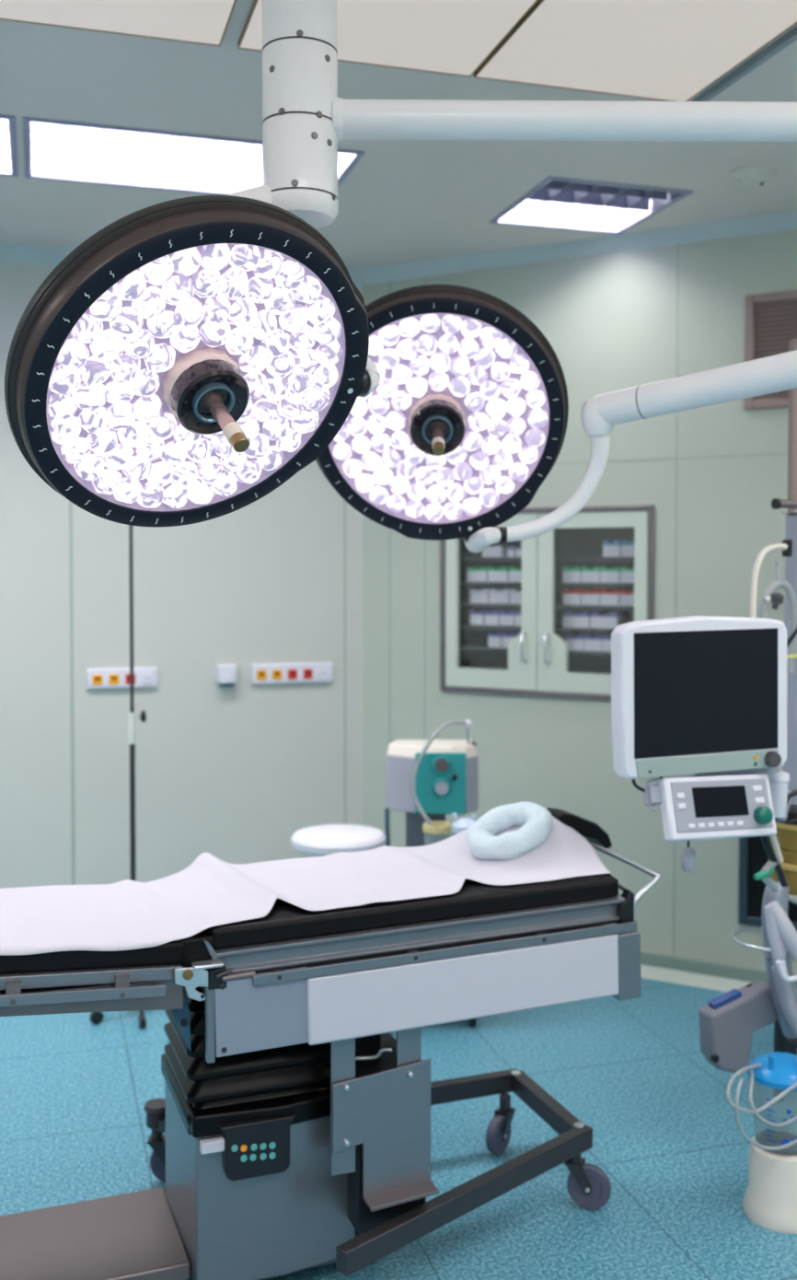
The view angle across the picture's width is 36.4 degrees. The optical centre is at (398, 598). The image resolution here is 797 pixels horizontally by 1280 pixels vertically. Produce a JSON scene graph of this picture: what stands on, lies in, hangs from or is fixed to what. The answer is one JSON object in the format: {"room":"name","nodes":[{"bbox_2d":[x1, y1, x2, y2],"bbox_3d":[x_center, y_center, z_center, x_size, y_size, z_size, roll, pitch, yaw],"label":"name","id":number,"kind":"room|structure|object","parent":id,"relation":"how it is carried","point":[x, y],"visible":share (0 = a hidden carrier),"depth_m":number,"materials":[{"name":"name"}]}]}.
{"room":"operating room","nodes":[
{"label":"operating room","id":0,"kind":"room"},
{"bbox_2d":[0,262,363,888],"bbox_3d":[-2.437,-0.007,4.973,4.810,3.250,0.120,0,2,-17],"label":"wall","id":1,"kind":"structure","parent":0,"point":[231,774],"depth_m":5.35,"materials":[{"name":"paint"}]},
{"bbox_2d":[69,500,74,884],"bbox_3d":[-1.411,0.011,5.221,0.012,3.000,0.012,0,2,-17],"label":"trim","id":2,"kind":"structure","parent":1,"relation":"attached to","point":[70,503],"depth_m":5.22,"materials":[{"name":"metal"}]},
{"bbox_2d":[86,667,157,688],"bbox_3d":[-1.203,0.346,5.272,0.300,0.085,0.029,0,2,-17],"label":"strip","id":3,"kind":"object","parent":1,"relation":"attached to","point":[143,677],"visible":0.96,"depth_m":5.26,"materials":[{"name":"white plastic"}]},
{"bbox_2d":[93,674,103,685],"bbox_3d":[-1.301,0.351,5.233,0.042,0.044,0.006,0,2,-17],"label":"socket","id":4,"kind":"object","parent":3,"relation":"attached to","point":[98,680],"depth_m":5.23,"materials":[{"name":"orange plastic"}]},
{"bbox_2d":[109,674,119,684],"bbox_3d":[-1.234,0.351,5.253,0.042,0.044,0.006,0,2,-17],"label":"socket","id":5,"kind":"object","parent":3,"relation":"attached to","point":[114,679],"depth_m":5.25,"materials":[{"name":"orange plastic"}]},
{"bbox_2d":[126,674,135,684],"bbox_3d":[-1.167,0.350,5.273,0.042,0.044,0.006,0,2,-17],"label":"socket","id":6,"kind":"object","parent":3,"relation":"attached to","point":[127,675],"depth_m":5.27,"materials":[{"name":"red plastic"}]},
{"bbox_2d":[141,673,151,683],"bbox_3d":[-1.100,0.350,5.293,0.042,0.044,0.006,0,2,-17],"label":"socket","id":7,"kind":"object","parent":3,"relation":"attached to","point":[146,678],"depth_m":5.29,"materials":[{"name":"white plastic"}]},
{"bbox_2d":[0,242,365,287],"bbox_3d":[-2.379,-1.445,4.863,4.640,0.070,0.050,0,2,-17],"label":"trim","id":8,"kind":"structure","parent":1,"relation":"attached to","point":[9,252],"depth_m":5.12,"materials":[{"name":"metal"}]},
{"bbox_2d":[216,664,236,686],"bbox_3d":[-0.765,0.344,5.392,0.084,0.094,0.050,0,2,-17],"label":"wall dispenser","id":9,"kind":"object","parent":1,"relation":"attached to","point":[226,674],"visible":1,"depth_m":5.38,"materials":[{"name":"white plastic"}]},
{"bbox_2d":[251,662,332,684],"bbox_3d":[-0.481,0.339,5.487,0.374,0.089,0.029,0,2,-17],"label":"strip","id":10,"kind":"object","parent":1,"relation":"attached to","point":[288,672],"visible":1,"depth_m":5.48,"materials":[{"name":"white plastic"}]},
{"bbox_2d":[256,670,266,680],"bbox_3d":[-0.615,0.344,5.438,0.042,0.044,0.006,0,2,-17],"label":"socket","id":11,"kind":"object","parent":10,"relation":"attached to","point":[261,674],"depth_m":5.43,"materials":[{"name":"plastic"}]},
{"bbox_2d":[272,669,281,679],"bbox_3d":[-0.547,0.343,5.458,0.042,0.044,0.006,0,2,-17],"label":"socket","id":12,"kind":"object","parent":10,"relation":"attached to","point":[276,673],"depth_m":5.45,"materials":[{"name":"plastic"}]},
{"bbox_2d":[288,669,297,679],"bbox_3d":[-0.479,0.343,5.478,0.042,0.044,0.006,0,2,-17],"label":"socket","id":13,"kind":"object","parent":10,"relation":"attached to","point":[292,673],"depth_m":5.47,"materials":[{"name":"red plastic"}]},
{"bbox_2d":[303,669,313,678],"bbox_3d":[-0.411,0.342,5.498,0.042,0.044,0.006,0,2,-17],"label":"socket","id":14,"kind":"object","parent":10,"relation":"attached to","point":[308,673],"depth_m":5.49,"materials":[{"name":"red plastic"}]},
{"bbox_2d":[318,668,327,678],"bbox_3d":[-0.343,0.342,5.519,0.042,0.044,0.006,0,2,-17],"label":"socket","id":15,"kind":"object","parent":10,"relation":"attached to","point":[322,672],"depth_m":5.52,"materials":[{"name":"white plastic"}]},
{"bbox_2d":[344,500,346,824],"bbox_3d":[-0.247,0.002,5.567,0.008,3.000,0.012,0,2,-17],"label":"trim","id":16,"kind":"structure","parent":1,"relation":"attached to","point":[344,500],"depth_m":5.57,"materials":[{"name":"grey metal"}]},
{"bbox_2d":[0,977,796,1279],"bbox_3d":[-0.419,1.658,1.589,6.478,0.100,7.600,0,2,-17],"label":"floor","id":17,"kind":"structure","parent":0,"point":[669,1144],"depth_m":3.53,"materials":[{"name":"tile"}]},
{"bbox_2d":[89,524,146,1028],"bbox_3d":[-0.969,0.517,4.434,0.333,2.031,0.330,0,2,-17],"label":"stand","id":18,"kind":"object","parent":17,"relation":"on","point":[96,1018],"visible":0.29,"depth_m":4.43,"materials":[{"name":"metal"}]},
{"bbox_2d":[0,807,661,1279],"bbox_3d":[-0.480,1.083,2.875,2.312,0.981,0.865,-1,2,-20],"label":"table","id":19,"kind":"object","parent":17,"relation":"on","point":[296,1126],"visible":0.76,"depth_m":2.71,"materials":[{"name":"grey metal"}]},
{"bbox_2d":[0,815,611,955],"bbox_3d":[-0.510,0.653,2.789,2.181,0.127,0.514,-1,2,-20],"label":"sheet","id":20,"kind":"object","parent":19,"relation":"on","point":[127,914],"visible":0.93,"depth_m":2.85,"materials":[{"name":"white fabric"}]},
{"bbox_2d":[466,802,553,860],"bbox_3d":[0.283,0.590,3.079,0.221,0.118,0.226,0,2,6],"label":"cushion","id":21,"kind":"object","parent":20,"relation":"on","point":[536,820],"visible":1,"depth_m":3.02,"materials":[{"name":"fabric"}]},
{"bbox_2d":[422,829,612,892],"bbox_3d":[0.335,0.631,3.116,0.452,0.090,0.470,-1,2,-20],"label":"cushion","id":22,"kind":"object","parent":19,"relation":"on","point":[479,887],"depth_m":2.89,"materials":[{"name":"white fabric"}]},
{"bbox_2d":[291,824,385,856],"bbox_3d":[-0.219,1.186,4.375,0.421,0.696,0.402,0,2,-17],"label":"stool","id":23,"kind":"object","parent":17,"relation":"on","point":[320,840],"visible":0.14,"depth_m":4.26,"materials":[{"name":"white plastic"}]},
{"bbox_2d":[384,720,478,1026],"bbox_3d":[0.128,0.988,4.461,0.359,1.088,0.385,0,2,2],"label":"medical machine","id":24,"kind":"object","parent":17,"relation":"on","point":[431,779],"visible":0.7,"depth_m":4.40,"materials":[{"name":"grey plastic"}]},
{"bbox_2d":[422,821,452,845],"bbox_3d":[0.138,0.896,4.326,0.105,0.182,0.105,0,2,-17],"label":"jar","id":25,"kind":"object","parent":24,"relation":"on","point":[434,832],"depth_m":4.29,"materials":[{"name":"yellow plastic"}]},
{"bbox_2d":[452,813,476,835],"bbox_3d":[0.241,0.876,4.322,0.105,0.222,0.105,0,2,-17],"label":"jar","id":26,"kind":"object","parent":24,"relation":"on","point":[459,825],"depth_m":4.30,"materials":[{"name":"plastic"}]},
{"bbox_2d":[645,339,796,1072],"bbox_3d":[1.163,0.381,3.531,1.504,2.350,0.522,-1,2,-32],"label":"machine","id":27,"kind":"object","parent":17,"relation":"on","point":[728,1022],"visible":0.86,"depth_m":3.39,"materials":[{"name":"grey plastic"}]},
{"bbox_2d":[611,616,787,792],"bbox_3d":[0.753,0.260,3.026,0.488,0.434,0.114,-1,2,-20],"label":"patient monitor","id":28,"kind":"object","parent":27,"relation":"attached to","point":[691,694],"visible":0.93,"depth_m":2.98,"materials":[{"name":"white plastic"}]},
{"bbox_2d":[642,773,777,841],"bbox_3d":[0.776,0.518,3.000,0.347,0.161,0.097,0,2,-17],"label":"panel","id":29,"kind":"object","parent":27,"relation":"attached to","point":[719,807],"visible":1,"depth_m":2.98,"materials":[{"name":"white plastic"}]},
{"bbox_2d":[710,1054,720,1062],"bbox_3d":[0.877,1.274,3.356,0.022,0.022,0.014,-1,2,-21],"label":"socket","id":30,"kind":"object","parent":27,"relation":"attached to","point":[715,1058],"depth_m":3.35,"materials":[{"name":"plastic"}]},
{"bbox_2d":[768,804,796,895],"bbox_3d":[1.158,0.718,3.475,0.182,0.230,0.182,0,2,-17],"label":"hose","id":31,"kind":"object","parent":27,"relation":"on","point":[786,835],"depth_m":3.41,"materials":[{"name":"plastic"}]},
{"bbox_2d":[781,539,792,557],"bbox_3d":[1.106,-0.145,3.474,0.043,0.050,0.028,0,2,-17],"label":"outlet","id":32,"kind":"object","parent":27,"relation":"attached to","point":[787,544],"depth_m":3.47,"materials":[{"name":"plastic"}]},
{"bbox_2d":[781,509,796,513],"bbox_3d":[1.474,-0.271,3.764,0.462,0.012,0.290,-1,2,-20],"label":"shelf","id":33,"kind":"object","parent":27,"relation":"attached to","point":[790,511],"depth_m":3.76,"materials":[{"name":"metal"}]},
{"bbox_2d":[743,1136,796,1233],"bbox_3d":[0.979,1.478,3.086,0.196,0.181,0.196,-1,2,-20],"label":"pedestal","id":34,"kind":"object","parent":17,"relation":"on","point":[770,1201],"visible":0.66,"depth_m":3.02,"materials":[{"name":"beige plastic"}]},
{"bbox_2d":[747,1051,796,1154],"bbox_3d":[0.980,1.260,3.079,0.177,0.254,0.180,-1,2,-21],"label":"canister","id":35,"kind":"object","parent":34,"relation":"on","point":[778,1071],"visible":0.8,"depth_m":3.02,"materials":[{"name":"blue plastic"}]},
{"bbox_2d":[726,1055,796,1150],"bbox_3d":[0.961,1.251,3.068,0.158,0.194,0.450,1,2,29],"label":"tubing","id":36,"kind":"object","parent":35,"relation":"attached to","point":[754,1111],"visible":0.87,"depth_m":2.94,"materials":[{"name":"white plastic"}]},
{"bbox_2d":[753,1080,796,1154],"bbox_3d":[0.979,1.298,3.082,0.168,0.179,0.168,-1,2,-20],"label":"cup","id":37,"kind":"object","parent":35,"relation":"attached to","point":[764,1091],"depth_m":3.02,"materials":[{"name":"clear plastic"}]},
{"bbox_2d":[0,0,796,268],"bbox_3d":[-0.419,-1.466,1.506,6.478,0.150,7.600,0,2,-17],"label":"ceiling","id":38,"kind":"structure","parent":0,"point":[403,201],"depth_m":3.95,"materials":[{"name":"paint"}]},
{"bbox_2d":[0,114,18,176],"bbox_3d":[-1.756,-1.503,3.750,1.094,0.118,0.579,0,2,-17],"label":"ceiling light","id":39,"kind":"object","parent":38,"relation":"attached to","point":[8,147],"visible":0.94,"depth_m":3.92,"materials":[{"name":"white plastic"}]},
{"bbox_2d":[0,0,236,46],"bbox_3d":[-0.661,-1.414,2.698,0.625,0.016,0.670,0,2,-17],"label":"ceiling panel","id":40,"kind":"object","parent":38,"relation":"attached to","point":[205,22],"depth_m":2.94,"materials":[{"name":"beige plastic"}]},
{"bbox_2d":[23,116,365,195],"bbox_3d":[-0.701,-1.512,4.064,1.064,0.118,0.579,0,2,-17],"label":"ceiling light","id":41,"kind":"object","parent":38,"relation":"attached to","point":[53,149],"visible":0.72,"depth_m":4.08,"materials":[{"name":"white plastic"}]},
{"bbox_2d":[237,0,538,77],"bbox_3d":[-0.013,-1.419,2.892,0.638,0.016,0.670,0,2,-17],"label":"ceiling panel","id":42,"kind":"object","parent":38,"relation":"attached to","point":[448,37],"depth_m":3.03,"materials":[{"name":"beige plastic"}]},
{"bbox_2d":[261,0,796,228],"bbox_3d":[0.436,-0.964,2.456,1.568,0.903,0.299,0,2,-5],"label":"mount","id":43,"kind":"structure","parent":38,"relation":"attached to","point":[305,119],"depth_m":2.37,"materials":[{"name":"white paint"}]},
{"bbox_2d":[4,185,380,527],"bbox_3d":[-0.332,-0.473,2.145,0.464,0.686,0.715,2,2,45],"label":"lamp","id":44,"kind":"object","parent":43,"relation":"hanging from","point":[190,357],"visible":0.99,"depth_m":2.04,"materials":[{"name":"dark plastic"},{"name":"dark metal"},{"name":"glowing clear glass"}]},
{"bbox_2d":[315,284,796,552],"bbox_3d":[0.522,-0.426,2.849,1.538,0.630,0.418,1,2,19],"label":"lamp","id":45,"kind":"object","parent":43,"relation":"hanging from","point":[466,419],"visible":0.9,"depth_m":2.93,"materials":[{"name":"white"}]},
{"bbox_2d":[489,175,694,233],"bbox_3d":[0.709,-1.524,4.547,0.564,0.118,0.579,0,2,-17],"label":"ceiling light","id":46,"kind":"object","parent":38,"relation":"attached to","point":[557,203],"visible":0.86,"depth_m":4.60,"materials":[{"name":"white plastic"}]},
{"bbox_2d":[474,0,796,101],"bbox_3d":[0.612,-1.424,3.078,0.648,0.016,0.670,0,2,-17],"label":"ceiling panel","id":47,"kind":"object","parent":38,"relation":"attached to","point":[658,50],"depth_m":3.10,"materials":[{"name":"beige plastic"}]},
{"bbox_2d":[692,26,796,101],"bbox_3d":[1.128,-1.410,2.621,0.020,0.020,2.050,0,2,-17],"label":"trim","id":48,"kind":"structure","parent":38,"relation":"attached to","point":[791,37],"depth_m":3.23,"materials":[{"name":"metal"}]},
{"bbox_2d":[731,164,777,186],"bbox_3d":[1.216,-1.436,4.145,0.150,0.050,0.150,0,2,-17],"label":"smoke detector","id":49,"kind":"object","parent":38,"relation":"attached to","point":[751,175],"visible":1,"depth_m":4.11,"materials":[{"name":"beige plastic"}]},
{"bbox_2d":[362,229,796,975],"bbox_3d":[1.009,-0.009,5.022,2.600,3.250,0.120,1,2,28],"label":"wall","id":50,"kind":"structure","parent":0,"point":[609,320],"depth_m":4.97,"materials":[{"name":"green paint"}]},
{"bbox_2d":[389,280,390,837],"bbox_3d":[-0.037,-0.022,5.524,0.006,2.950,0.012,1,2,29],"label":"trim","id":51,"kind":"structure","parent":50,"relation":"attached to","point":[389,281],"depth_m":5.53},
{"bbox_2d":[424,276,426,739],"bbox_3d":[0.121,-0.020,5.439,0.006,2.950,0.012,1,2,29],"label":"trim","id":52,"kind":"structure","parent":50,"relation":"attached to","point":[424,276],"depth_m":5.44,"materials":[{"name":"metal"}]},
{"bbox_2d":[440,504,654,699],"bbox_3d":[0.676,0.012,5.277,0.965,0.805,0.351,1,2,28],"label":"upper cabinet","id":53,"kind":"object","parent":50,"relation":"attached to","point":[539,661],"visible":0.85,"depth_m":5.23,"materials":[{"name":"metal"}]},
{"bbox_2d":[466,567,488,581],"bbox_3d":[0.382,-0.110,5.467,0.096,0.066,0.141,1,2,28],"label":"carton","id":54,"kind":"object","parent":53,"relation":"on","point":[473,574],"visible":0.77,"depth_m":5.41,"materials":[{"name":"white cardboard"}]},
{"bbox_2d":[470,608,488,625],"bbox_3d":[0.383,0.083,5.472,0.066,0.066,0.141,1,2,28],"label":"carton","id":55,"kind":"object","parent":53,"relation":"on","point":[477,616],"visible":0.73,"depth_m":5.41,"materials":[{"name":"white cardboard"}]},
{"bbox_2d":[470,587,489,603],"bbox_3d":[0.393,-0.013,5.463,0.091,0.066,0.141,1,2,28],"label":"carton","id":56,"kind":"object","parent":53,"relation":"on","point":[477,595],"visible":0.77,"depth_m":5.40,"materials":[{"name":"white cardboard"}]},
{"bbox_2d":[485,609,507,625],"bbox_3d":[0.447,0.084,5.437,0.066,0.066,0.141,1,2,28],"label":"carton","id":57,"kind":"object","parent":53,"relation":"on","point":[492,616],"visible":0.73,"depth_m":5.38,"materials":[{"name":"white cardboard"}]},
{"bbox_2d":[488,567,509,581],"bbox_3d":[0.472,-0.108,5.418,0.096,0.066,0.141,1,2,28],"label":"carton","id":58,"kind":"object","parent":53,"relation":"on","point":[494,574],"visible":0.77,"depth_m":5.36,"materials":[{"name":"white cardboard"}]},
{"bbox_2d":[482,546,514,557],"bbox_3d":[0.448,-0.210,5.429,0.094,0.050,0.141,1,2,28],"label":"carton","id":59,"kind":"object","parent":53,"relation":"on","point":[490,551],"visible":0.7,"depth_m":5.37,"materials":[{"name":"white cardboard"}]},
{"bbox_2d":[489,588,510,604],"bbox_3d":[0.478,-0.012,5.418,0.091,0.066,0.141,1,2,28],"label":"carton","id":60,"kind":"object","parent":53,"relation":"on","point":[500,596],"visible":0.75,"depth_m":5.36,"materials":[{"name":"white cardboard"}]},
{"bbox_2d":[488,630,513,647],"bbox_3d":[0.459,0.181,5.433,0.061,0.066,0.141,1,2,28],"label":"carton","id":61,"kind":"object","parent":53,"relation":"on","point":[494,640],"visible":0.73,"depth_m":5.37,"materials":[{"name":"white cardboard"}]},
{"bbox_2d":[500,609,522,626],"bbox_3d":[0.510,0.085,5.403,0.066,0.066,0.141,1,2,28],"label":"carton","id":62,"kind":"object","parent":53,"relation":"on","point":[506,617],"visible":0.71,"depth_m":5.34,"materials":[{"name":"white cardboard"}]},
{"bbox_2d":[501,630,521,647],"bbox_3d":[0.518,0.182,5.401,0.061,0.066,0.141,1,2,28],"label":"carton","id":63,"kind":"object","parent":53,"relation":"on","point":[506,637],"visible":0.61,"depth_m":5.34,"materials":[{"name":"white cardboard"}]},
{"bbox_2d":[507,546,515,557],"bbox_3d":[0.527,-0.207,5.386,0.034,0.045,0.141,1,2,28],"label":"carton","id":64,"kind":"object","parent":53,"relation":"on","point":[511,551],"visible":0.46,"depth_m":5.32,"materials":[{"name":"white cardboard"}]},
{"bbox_2d":[509,567,522,581],"bbox_3d":[0.561,-0.107,5.370,0.096,0.066,0.141,1,2,28],"label":"carton","id":65,"kind":"object","parent":53,"relation":"on","point":[515,573],"visible":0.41,"depth_m":5.32,"materials":[{"name":"white cardboard"}]},
{"bbox_2d":[510,588,522,604],"bbox_3d":[0.563,-0.011,5.372,0.091,0.066,0.141,1,2,28],"label":"carton","id":66,"kind":"object","parent":53,"relation":"on","point":[516,594],"visible":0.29,"depth_m":5.32,"materials":[{"name":"white cardboard"}]},
{"bbox_2d":[514,610,522,626],"bbox_3d":[0.574,0.086,5.368,0.066,0.066,0.141,1,2,28],"label":"carton","id":67,"kind":"object","parent":53,"relation":"on","point":[517,613],"visible":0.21,"depth_m":5.32,"materials":[{"name":"white cardboard"}]},
{"bbox_2d":[515,546,522,557],"bbox_3d":[0.562,-0.206,5.367,0.034,0.045,0.141,1,2,28],"label":"carton","id":68,"kind":"object","parent":53,"relation":"on","point":[518,550],"visible":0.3,"depth_m":5.31,"materials":[{"name":"white cardboard"}]},
{"bbox_2d":[459,643,611,654],"bbox_3d":[0.696,0.225,5.319,0.943,0.012,0.243,1,2,28],"label":"shelf","id":69,"kind":"object","parent":53,"relation":"attached to","point":[463,647],"depth_m":5.37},
{"bbox_2d":[459,664,611,674],"bbox_3d":[0.696,0.323,5.322,0.943,0.012,0.243,1,2,28],"label":"shelf","id":70,"kind":"object","parent":53,"relation":"attached to","point":[579,669],"depth_m":5.38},
{"bbox_2d":[459,622,615,631],"bbox_3d":[0.696,0.128,5.316,0.943,0.012,0.243,1,2,28],"label":"shelf","id":71,"kind":"object","parent":53,"relation":"attached to","point":[463,626],"depth_m":5.35,"materials":[{"name":"grey metal"}]},
{"bbox_2d":[459,557,634,559],"bbox_3d":[0.696,-0.175,5.308,0.943,0.012,0.243,1,2,28],"label":"shelf","id":72,"kind":"object","parent":53,"relation":"attached to","point":[460,558],"depth_m":5.17,"materials":[{"name":"grey metal"}]},
{"bbox_2d":[459,581,634,585],"bbox_3d":[0.696,-0.065,5.311,0.943,0.012,0.243,1,2,28],"label":"shelf","id":73,"kind":"object","parent":53,"relation":"attached to","point":[461,583],"depth_m":5.26,"materials":[{"name":"grey metal"}]},
{"bbox_2d":[459,602,634,609],"bbox_3d":[0.696,0.031,5.314,0.943,0.012,0.243,1,2,28],"label":"shelf","id":74,"kind":"object","parent":53,"relation":"attached to","point":[462,605],"depth_m":5.34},
{"bbox_2d":[562,567,581,582],"bbox_3d":[0.775,-0.104,5.255,0.079,0.066,0.141,1,2,28],"label":"carton","id":75,"kind":"object","parent":53,"relation":"on","point":[569,574],"visible":0.75,"depth_m":5.19,"materials":[{"name":"white cardboard"}]},
{"bbox_2d":[562,588,584,605],"bbox_3d":[0.775,-0.009,5.257,0.079,0.068,0.141,1,2,28],"label":"carton","id":76,"kind":"object","parent":53,"relation":"on","point":[570,596],"visible":0.73,"depth_m":5.20,"materials":[{"name":"white cardboard"}]},
{"bbox_2d":[562,610,599,628],"bbox_3d":[0.793,0.088,5.250,0.119,0.068,0.141,1,2,28],"label":"carton","id":77,"kind":"object","parent":53,"relation":"on","point":[580,619],"visible":0.8,"depth_m":5.19,"materials":[{"name":"white cardboard"}]},
{"bbox_2d":[567,632,594,650],"bbox_3d":[0.791,0.185,5.254,0.074,0.068,0.141,1,2,28],"label":"carton","id":78,"kind":"object","parent":53,"relation":"on","point":[576,641],"visible":0.75,"depth_m":5.19,"materials":[{"name":"white cardboard"}]},
{"bbox_2d":[581,567,601,582],"bbox_3d":[0.850,-0.103,5.214,0.079,0.066,0.141,1,2,28],"label":"carton","id":79,"kind":"object","parent":53,"relation":"on","point":[589,575],"visible":0.77,"depth_m":5.15,"materials":[{"name":"white cardboard"}]},
{"bbox_2d":[581,588,607,605],"bbox_3d":[0.850,-0.008,5.217,0.079,0.068,0.141,1,2,28],"label":"carton","id":80,"kind":"object","parent":53,"relation":"on","point":[589,596],"visible":0.77,"depth_m":5.16,"materials":[{"name":"white cardboard"}]},
{"bbox_2d":[584,632,609,651],"bbox_3d":[0.861,0.186,5.216,0.074,0.068,0.141,1,2,28],"label":"carton","id":81,"kind":"object","parent":53,"relation":"on","point":[593,642],"visible":0.79,"depth_m":5.16,"materials":[{"name":"white cardboard"}]},
{"bbox_2d":[603,633,611,651],"bbox_3d":[0.931,0.187,5.178,0.074,0.068,0.141,1,2,28],"label":"carton","id":82,"kind":"object","parent":53,"relation":"on","point":[607,638],"visible":0.29,"depth_m":5.13,"materials":[{"name":"white cardboard"}]},
{"bbox_2d":[590,610,628,628],"bbox_3d":[0.903,0.090,5.191,0.119,0.068,0.141,1,2,28],"label":"carton","id":83,"kind":"object","parent":53,"relation":"on","point":[601,619],"visible":0.96,"depth_m":5.14,"materials":[{"name":"white cardboard"}]},
{"bbox_2d":[601,567,620,582],"bbox_3d":[0.925,-0.102,5.174,0.079,0.066,0.141,1,2,28],"label":"carton","id":84,"kind":"object","parent":53,"relation":"on","point":[609,575],"visible":0.8,"depth_m":5.11,"materials":[{"name":"white cardboard"}]},
{"bbox_2d":[600,588,628,605],"bbox_3d":[0.925,-0.007,5.176,0.079,0.068,0.141,1,2,28],"label":"carton","id":85,"kind":"object","parent":53,"relation":"on","point":[610,596],"visible":0.8,"depth_m":5.11,"materials":[{"name":"white cardboard"}]},
{"bbox_2d":[603,540,626,557],"bbox_3d":[0.931,-0.213,5.167,0.074,0.068,0.141,1,2,28],"label":"carton","id":86,"kind":"object","parent":53,"relation":"on","point":[610,548],"visible":0.71,"depth_m":5.11,"materials":[{"name":"white cardboard"}]},
{"bbox_2d":[619,588,634,605],"bbox_3d":[1.000,-0.006,5.136,0.079,0.068,0.141,1,2,28],"label":"carton","id":87,"kind":"object","parent":53,"relation":"on","point":[627,596],"visible":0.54,"depth_m":5.08,"materials":[{"name":"white cardboard"}]},
{"bbox_2d":[620,567,634,582],"bbox_3d":[1.000,-0.101,5.133,0.079,0.066,0.141,1,2,28],"label":"carton","id":88,"kind":"object","parent":53,"relation":"on","point":[627,574],"visible":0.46,"depth_m":5.08,"materials":[{"name":"white cardboard"}]},
{"bbox_2d":[621,540,634,557],"bbox_3d":[1.002,-0.211,5.129,0.074,0.068,0.141,1,2,28],"label":"carton","id":89,"kind":"object","parent":53,"relation":"on","point":[627,546],"visible":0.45,"depth_m":5.07,"materials":[{"name":"white cardboard"}]},
{"bbox_2d":[362,209,796,284],"bbox_3d":[0.970,-1.451,4.911,2.600,0.060,0.045,1,2,28],"label":"trim","id":90,"kind":"structure","parent":50,"relation":"attached to","point":[784,221],"depth_m":5.01,"materials":[{"name":"metal"}]},
{"bbox_2d":[555,453,788,464],"bbox_3d":[1.124,-0.565,4.882,2.280,0.005,0.012,1,2,28],"label":"trim","id":91,"kind":"structure","parent":50,"relation":"attached to","point":[776,453],"depth_m":4.86,"materials":[{"name":"metal"}]},
{"bbox_2d":[673,244,679,956],"bbox_3d":[1.124,-0.005,4.897,0.006,2.950,0.012,1,2,29],"label":"trim","id":92,"kind":"structure","parent":50,"relation":"attached to","point":[678,244],"depth_m":4.88,"materials":[{"name":"grey metal"}]},
{"bbox_2d":[640,952,796,989],"bbox_3d":[0.986,1.488,4.998,2.580,0.060,0.015,1,2,28],"label":"baseboard","id":93,"kind":"structure","parent":50,"relation":"attached to","point":[740,973],"depth_m":4.86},
{"bbox_2d":[640,964,796,992],"bbox_3d":[0.967,1.513,4.932,2.550,0.012,0.120,1,2,28],"label":"trim","id":94,"kind":"structure","parent":50,"relation":"attached to","point":[675,976],"depth_m":4.82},
{"bbox_2d":[738,836,796,931],"bbox_3d":[1.584,1.059,4.660,0.538,0.465,0.021,1,2,28],"label":"air vent","id":95,"kind":"object","parent":50,"relation":"in","point":[753,856],"visible":0.42,"depth_m":4.77,"materials":[{"name":"grey metal"}]},
{"bbox_2d":[744,290,796,409],"bbox_3d":[1.592,-0.956,4.603,0.540,0.443,0.020,1,2,28],"label":"air vent","id":96,"kind":"object","parent":50,"relation":"in","point":[770,327],"visible":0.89,"depth_m":4.69,"materials":[{"name":"brown metal"}]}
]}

